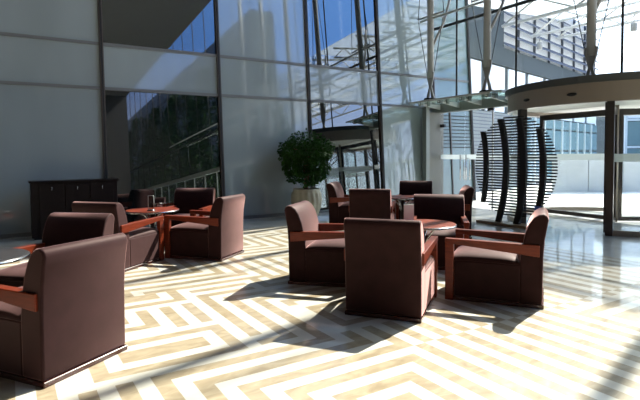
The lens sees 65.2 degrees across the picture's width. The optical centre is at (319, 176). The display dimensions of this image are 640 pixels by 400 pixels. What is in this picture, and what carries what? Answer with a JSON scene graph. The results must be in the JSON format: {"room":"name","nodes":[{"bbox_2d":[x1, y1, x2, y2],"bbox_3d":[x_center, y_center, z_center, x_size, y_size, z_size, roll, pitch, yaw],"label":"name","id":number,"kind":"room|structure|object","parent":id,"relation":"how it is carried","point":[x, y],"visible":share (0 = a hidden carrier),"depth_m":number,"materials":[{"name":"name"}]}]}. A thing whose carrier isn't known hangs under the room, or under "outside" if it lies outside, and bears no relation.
{"room":"building lobby","nodes":[
{"label":"building lobby","id":0,"kind":"room"},
{"bbox_2d":[0,0,475,238],"bbox_3d":[-6.580,-4.944,7.823,25.450,12.000,0.982,-2,3,-32],"label":"wall","id":1,"kind":"structure","parent":0,"point":[158,98],"depth_m":10.39,"materials":[{"name":"grey"}]},
{"bbox_2d":[0,207,639,399],"bbox_3d":[3.609,1.740,-9.554,23.900,0.001,39.870,-2,3,-32],"label":"floor","id":2,"kind":"structure","parent":0,"point":[234,328],"depth_m":3.69,"materials":[{"name":"beige tile"}]},
{"bbox_2d":[0,248,30,264],"bbox_3d":[-2.615,0.905,3.804,0.732,0.600,0.732,-2,3,-32],"label":"round table","id":3,"kind":"object","parent":2,"relation":"on","point":[7,255],"visible":0.92,"depth_m":3.86,"materials":[{"name":"silver metal"}]},
{"bbox_2d":[0,212,113,286],"bbox_3d":[-2.324,0.767,4.341,0.676,0.825,0.875,0,3,13],"label":"armchair","id":4,"kind":"object","parent":2,"relation":"on","point":[60,227],"visible":0.23,"depth_m":4.58,"materials":[{"name":"brown leather"}]},
{"bbox_2d":[0,262,27,281],"bbox_3d":[-2.345,0.772,4.252,0.624,0.084,0.624,0,3,13],"label":"seat cushion","id":5,"kind":"object","parent":4,"relation":"on","point":[16,273],"depth_m":4.01,"materials":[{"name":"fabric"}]},
{"bbox_2d":[0,233,127,388],"bbox_3d":[-1.848,0.807,3.353,0.875,0.825,0.676,1,3,24],"label":"armchair","id":6,"kind":"object","parent":2,"relation":"on","point":[66,318],"visible":1,"depth_m":3.05,"materials":[{"name":"brown leather"}]},
{"bbox_2d":[0,286,22,320],"bbox_3d":[-1.932,0.806,3.390,0.624,0.084,0.624,1,3,24],"label":"seat cushion","id":7,"kind":"object","parent":6,"relation":"on","point":[8,312],"depth_m":3.05,"materials":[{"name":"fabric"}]},
{"bbox_2d":[28,178,118,239],"bbox_3d":[-4.185,0.530,8.555,1.370,0.960,0.380,-2,3,-32],"label":"base cabinet","id":8,"kind":"object","parent":2,"relation":"on","point":[47,197],"visible":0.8,"depth_m":8.30,"materials":[{"name":"brown wood"}]},
{"bbox_2d":[72,201,163,271],"bbox_3d":[-2.491,0.686,6.217,0.676,0.825,0.875,0,3,18],"label":"armchair","id":9,"kind":"object","parent":2,"relation":"on","point":[145,245],"visible":0.6,"depth_m":6.02,"materials":[{"name":"brown leather"}]},
{"bbox_2d":[129,227,158,238],"bbox_3d":[-2.462,0.683,6.305,0.624,0.084,0.624,0,3,18],"label":"seat cushion","id":10,"kind":"object","parent":9,"relation":"on","point":[142,232],"depth_m":6.21,"materials":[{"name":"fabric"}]},
{"bbox_2d":[125,207,179,251],"bbox_3d":[-2.361,0.761,7.074,0.732,0.600,0.732,-2,3,-32],"label":"round table","id":11,"kind":"object","parent":2,"relation":"on","point":[158,210],"visible":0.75,"depth_m":6.98,"materials":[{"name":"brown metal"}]},
{"bbox_2d":[147,195,154,210],"bbox_3d":[-2.325,0.363,6.880,0.110,0.212,0.110,-2,3,-32],"label":"table sign","id":12,"kind":"object","parent":11,"relation":"on","point":[150,195],"visible":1,"depth_m":6.87,"materials":[{"name":"silver metal"}]},
{"bbox_2d":[160,188,215,246],"bbox_3d":[-2.046,0.613,7.815,0.676,0.825,0.875,0,3,2],"label":"armchair","id":13,"kind":"object","parent":2,"relation":"on","point":[185,199],"visible":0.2,"depth_m":8.05,"materials":[{"name":"brown leather"}]},
{"bbox_2d":[163,213,209,221],"bbox_3d":[-2.050,0.618,7.723,0.624,0.084,0.624,0,3,2],"label":"seat cushion","id":14,"kind":"object","parent":13,"relation":"on","point":[181,214],"depth_m":7.62,"materials":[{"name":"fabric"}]},
{"bbox_2d":[164,193,244,261],"bbox_3d":[-1.542,0.654,6.785,0.875,0.825,0.676,0,3,18],"label":"armchair","id":15,"kind":"object","parent":2,"relation":"on","point":[218,237],"visible":0.99,"depth_m":6.52,"materials":[{"name":"brown leather"}]},
{"bbox_2d":[170,222,207,231],"bbox_3d":[-1.630,0.654,6.813,0.624,0.084,0.624,0,3,18],"label":"seat cushion","id":16,"kind":"object","parent":15,"relation":"on","point":[187,226],"depth_m":6.56,"materials":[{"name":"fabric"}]},
{"bbox_2d":[277,128,335,215],"bbox_3d":[-0.297,-0.090,10.768,1.256,1.946,1.259,0,3,19],"label":"potted tree","id":17,"kind":"object","parent":2,"relation":"on","point":[315,158],"visible":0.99,"depth_m":10.51,"materials":[{"name":"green plant"}]},
{"bbox_2d":[284,200,345,287],"bbox_3d":[0.132,0.700,5.428,0.875,0.825,0.676,0,3,15],"label":"armchair","id":18,"kind":"object","parent":2,"relation":"on","point":[316,249],"visible":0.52,"depth_m":5.18,"materials":[{"name":"brown leather"}]},
{"bbox_2d":[305,238,344,250],"bbox_3d":[0.222,0.701,5.404,0.624,0.084,0.624,0,3,15],"label":"seat cushion","id":19,"kind":"object","parent":18,"relation":"on","point":[310,244],"depth_m":5.17,"materials":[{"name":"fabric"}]},
{"bbox_2d":[326,181,348,222],"bbox_3d":[0.624,0.517,9.541,0.875,0.825,0.676,0,3,15],"label":"armchair","id":20,"kind":"object","parent":2,"relation":"on","point":[338,202],"visible":0.44,"depth_m":9.31,"materials":[{"name":"brown leather"}]},
{"bbox_2d":[338,202,348,207],"bbox_3d":[0.714,0.518,9.517,0.624,0.084,0.624,0,3,15],"label":"seat cushion","id":21,"kind":"object","parent":20,"relation":"on","point":[340,204],"depth_m":9.31,"materials":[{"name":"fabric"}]},
{"bbox_2d":[348,189,395,218],"bbox_3d":[0.857,0.578,8.095,0.676,0.825,0.875,0,3,13],"label":"armchair","id":22,"kind":"object","parent":2,"relation":"on","point":[363,203],"visible":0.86,"depth_m":7.69,"materials":[{"name":"brown leather"}]},
{"bbox_2d":[344,218,437,322],"bbox_3d":[0.650,0.738,4.467,0.676,0.825,0.875,1,3,21],"label":"armchair","id":23,"kind":"object","parent":2,"relation":"on","point":[391,273],"visible":1,"depth_m":4.09,"materials":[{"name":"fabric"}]},
{"bbox_2d":[425,255,433,269],"bbox_3d":[0.683,0.735,4.553,0.624,0.084,0.624,1,3,21],"label":"seat cushion","id":24,"kind":"object","parent":23,"relation":"on","point":[430,260],"depth_m":4.47,"materials":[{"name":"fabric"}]},
{"bbox_2d":[391,195,413,219],"bbox_3d":[1.464,0.652,8.873,0.732,0.600,0.732,-2,3,-32],"label":"round table","id":25,"kind":"object","parent":2,"relation":"on","point":[402,198],"visible":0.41,"depth_m":8.84,"materials":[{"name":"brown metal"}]},
{"bbox_2d":[396,181,431,219],"bbox_3d":[1.821,0.506,9.569,0.676,0.825,0.875,0,3,13],"label":"armchair","id":26,"kind":"object","parent":2,"relation":"on","point":[405,187],"visible":0.17,"depth_m":9.81,"materials":[{"name":"brown leather"}]},
{"bbox_2d":[414,219,456,243],"bbox_3d":[1.109,0.804,5.447,0.732,0.600,0.732,-2,3,-32],"label":"round table","id":27,"kind":"object","parent":2,"relation":"on","point":[431,225],"visible":0.38,"depth_m":5.33,"materials":[{"name":"brown wood"}]},
{"bbox_2d":[404,204,413,219],"bbox_3d":[0.978,0.398,5.502,0.118,0.210,0.070,-1,3,-7],"label":"menu stand","id":28,"kind":"object","parent":27,"relation":"on","point":[408,208],"visible":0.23,"depth_m":5.50,"materials":[{"name":"plastic"}]},
{"bbox_2d":[413,194,469,269],"bbox_3d":[1.467,0.657,6.178,0.676,0.825,0.875,0,3,13],"label":"armchair","id":29,"kind":"object","parent":2,"relation":"on","point":[445,207],"visible":0.34,"depth_m":6.39,"materials":[{"name":"brown leather"},{"name":"wood"},{"name":"red wood"}]},
{"bbox_2d":[425,228,455,238],"bbox_3d":[1.446,0.662,6.088,0.624,0.084,0.624,0,3,13],"label":"seat cushion","id":30,"kind":"object","parent":29,"relation":"on","point":[442,234],"depth_m":5.83,"materials":[{"name":"fabric"}]},
{"bbox_2d":[459,185,473,238],"bbox_3d":[2.058,0.561,8.268,0.875,0.825,0.676,0,3,10],"label":"armchair","id":31,"kind":"object","parent":2,"relation":"on","point":[467,191],"visible":0.16,"depth_m":7.89,"materials":[{"name":"brown leather"}]},
{"bbox_2d":[445,207,548,308],"bbox_3d":[1.692,0.717,4.762,0.875,0.825,0.676,1,3,24],"label":"armchair","id":32,"kind":"object","parent":2,"relation":"on","point":[482,271],"visible":1,"depth_m":4.49,"materials":[{"name":"brown leather"},{"name":"wood"},{"name":"red wood"}]},
{"bbox_2d":[454,245,520,264],"bbox_3d":[1.607,0.717,4.799,0.624,0.084,0.624,1,3,24],"label":"seat cushion","id":33,"kind":"object","parent":32,"relation":"on","point":[462,254],"depth_m":4.56,"materials":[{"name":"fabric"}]},
{"bbox_2d":[475,116,557,228],"bbox_3d":[3.569,-0.099,9.276,0.300,2.033,1.760,-2,3,-32],"label":"sculpture","id":34,"kind":"object","parent":2,"relation":"on","point":[516,223],"visible":0.94,"depth_m":9.20,"materials":[{"name":"black metal"}]},
{"bbox_2d":[420,0,490,22],"bbox_3d":[8.987,-3.688,3.061,0.060,0.060,23.900,-2,3,-32],"label":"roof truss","id":35,"kind":"object","parent":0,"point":[482,1],"visible":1,"depth_m":12.11,"materials":[{"name":"grey metal"}]},
{"bbox_2d":[432,0,623,158],"bbox_3d":[13.637,-4.613,-3.399,0.240,12.000,40.083,-2,3,-32],"label":"wall","id":36,"kind":"structure","parent":0,"point":[490,102],"depth_m":11.98,"materials":[{"name":"black metal"}]},
{"bbox_2d":[422,106,494,209],"bbox_3d":[3.482,-0.530,12.669,0.650,2.600,1.850,-2,3,-32],"label":"door","id":37,"kind":"structure","parent":36,"relation":"in","point":[433,124],"depth_m":13.26,"materials":[{"name":"grey metal"}]},
{"bbox_2d":[409,89,507,109],"bbox_3d":[3.372,-1.848,12.142,0.875,0.240,2.580,-2,3,-32],"label":"glass canopy","id":38,"kind":"object","parent":36,"relation":"attached to","point":[474,98],"visible":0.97,"depth_m":11.93,"materials":[{"name":"clear glass"}]},
{"bbox_2d":[418,0,450,99],"bbox_3d":[2.984,-6.621,12.859,0.709,9.240,0.938,-2,3,-32],"label":"steel column","id":39,"kind":"structure","parent":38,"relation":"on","point":[430,70],"depth_m":12.85,"materials":[{"name":"grey metal"}]},
{"bbox_2d":[471,0,504,91],"bbox_3d":[3.938,-6.562,11.334,0.709,9.240,0.938,-2,3,-32],"label":"steel column","id":40,"kind":"structure","parent":38,"relation":"on","point":[486,62],"depth_m":11.33,"materials":[{"name":"grey metal"}]},
{"bbox_2d":[505,71,639,236],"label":"door","id":41,"kind":"structure","parent":36,"relation":"in","point":[611,96],"depth_m":8.83,"materials":[{"name":"brown metal"}]},
{"bbox_2d":[573,0,608,74],"bbox_3d":[5.211,-6.413,9.304,0.709,9.380,0.938,-2,3,-32],"label":"steel column","id":42,"kind":"structure","parent":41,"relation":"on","point":[591,50],"depth_m":9.31,"materials":[{"name":"grey metal"}]},
{"bbox_2d":[531,0,639,37],"bbox_3d":[12.797,-4.478,6.832,0.090,0.640,22.321,-2,3,-32],"label":"roof truss","id":43,"kind":"object","parent":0,"point":[535,34],"visible":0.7,"depth_m":14.96,"materials":[{"name":"white metal"}]},
{"bbox_2d":[537,36,542,49],"bbox_3d":[7.049,-4.309,16.047,0.170,0.440,0.166,-2,3,-32],"label":"spotlight","id":44,"kind":"object","parent":43,"relation":"hanging from","point":[539,44],"visible":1,"depth_m":15.99,"materials":[{"name":"grey metal"}]},
{"bbox_2d":[630,14,637,31],"bbox_3d":[8.560,-4.201,13.633,0.170,0.470,0.166,-2,3,-32],"label":"spotlight","id":45,"kind":"object","parent":43,"relation":"hanging from","point":[633,26],"visible":1,"depth_m":13.59,"materials":[{"name":"grey metal"}]},
{"bbox_2d":[556,0,639,38],"bbox_3d":[14.929,-5.051,8.675,0.090,0.690,23.222,-2,3,-32],"label":"roof truss","id":46,"kind":"object","parent":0,"point":[638,1],"visible":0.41,"depth_m":17.07,"materials":[{"name":"white metal"}]},
{"bbox_2d":[556,0,620,6],"bbox_3d":[7.018,-5.431,14.804,7.322,1.120,0.070,-2,3,-32],"label":"truss","id":47,"kind":"object","parent":46,"relation":"attached to","point":[576,1],"visible":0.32,"depth_m":16.02,"materials":[{"name":"white metal"}]},
{"label":"outside","id":48,"kind":"structure","parent":0,"visible":0},
{"bbox_2d":[501,0,606,27],"bbox_3d":[10.833,-4.161,5.084,0.090,0.590,21.420,-2,3,-32],"label":"roof truss","id":49,"kind":"object","parent":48,"point":[580,4],"visible":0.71,"depth_m":12.96,"materials":[{"name":"white metal"}]},
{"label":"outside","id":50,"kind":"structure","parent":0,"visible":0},
{"bbox_2d":[472,183,639,224],"bbox_3d":[47.137,1.047,0.031,60.100,0.105,170.000,-2,3,-32],"label":"ground","id":51,"kind":"structure","parent":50,"point":[630,201],"depth_m":14.01,"materials":[{"name":"white concrete"}]},
{"bbox_2d":[468,0,600,190],"bbox_3d":[9.067,-3.847,23.431,3.077,8.200,15.741,2,3,44],"label":"building","id":52,"kind":"structure","parent":51,"relation":"on","point":[564,57],"depth_m":21.45,"materials":[{"name":"grey"}]},
{"bbox_2d":[551,160,639,191],"bbox_3d":[11.699,-0.132,17.415,7.012,1.300,0.300,0,3,3],"label":"wall","id":53,"kind":"structure","parent":51,"relation":"on","point":[573,175],"depth_m":17.43,"materials":[{"name":"concrete"}]},
{"bbox_2d":[596,115,639,153],"bbox_3d":[26.471,-2.735,31.517,14.959,5.040,6.140,0,3,14],"label":"office building","id":54,"kind":"structure","parent":51,"relation":"on","point":[631,124],"depth_m":30.32,"materials":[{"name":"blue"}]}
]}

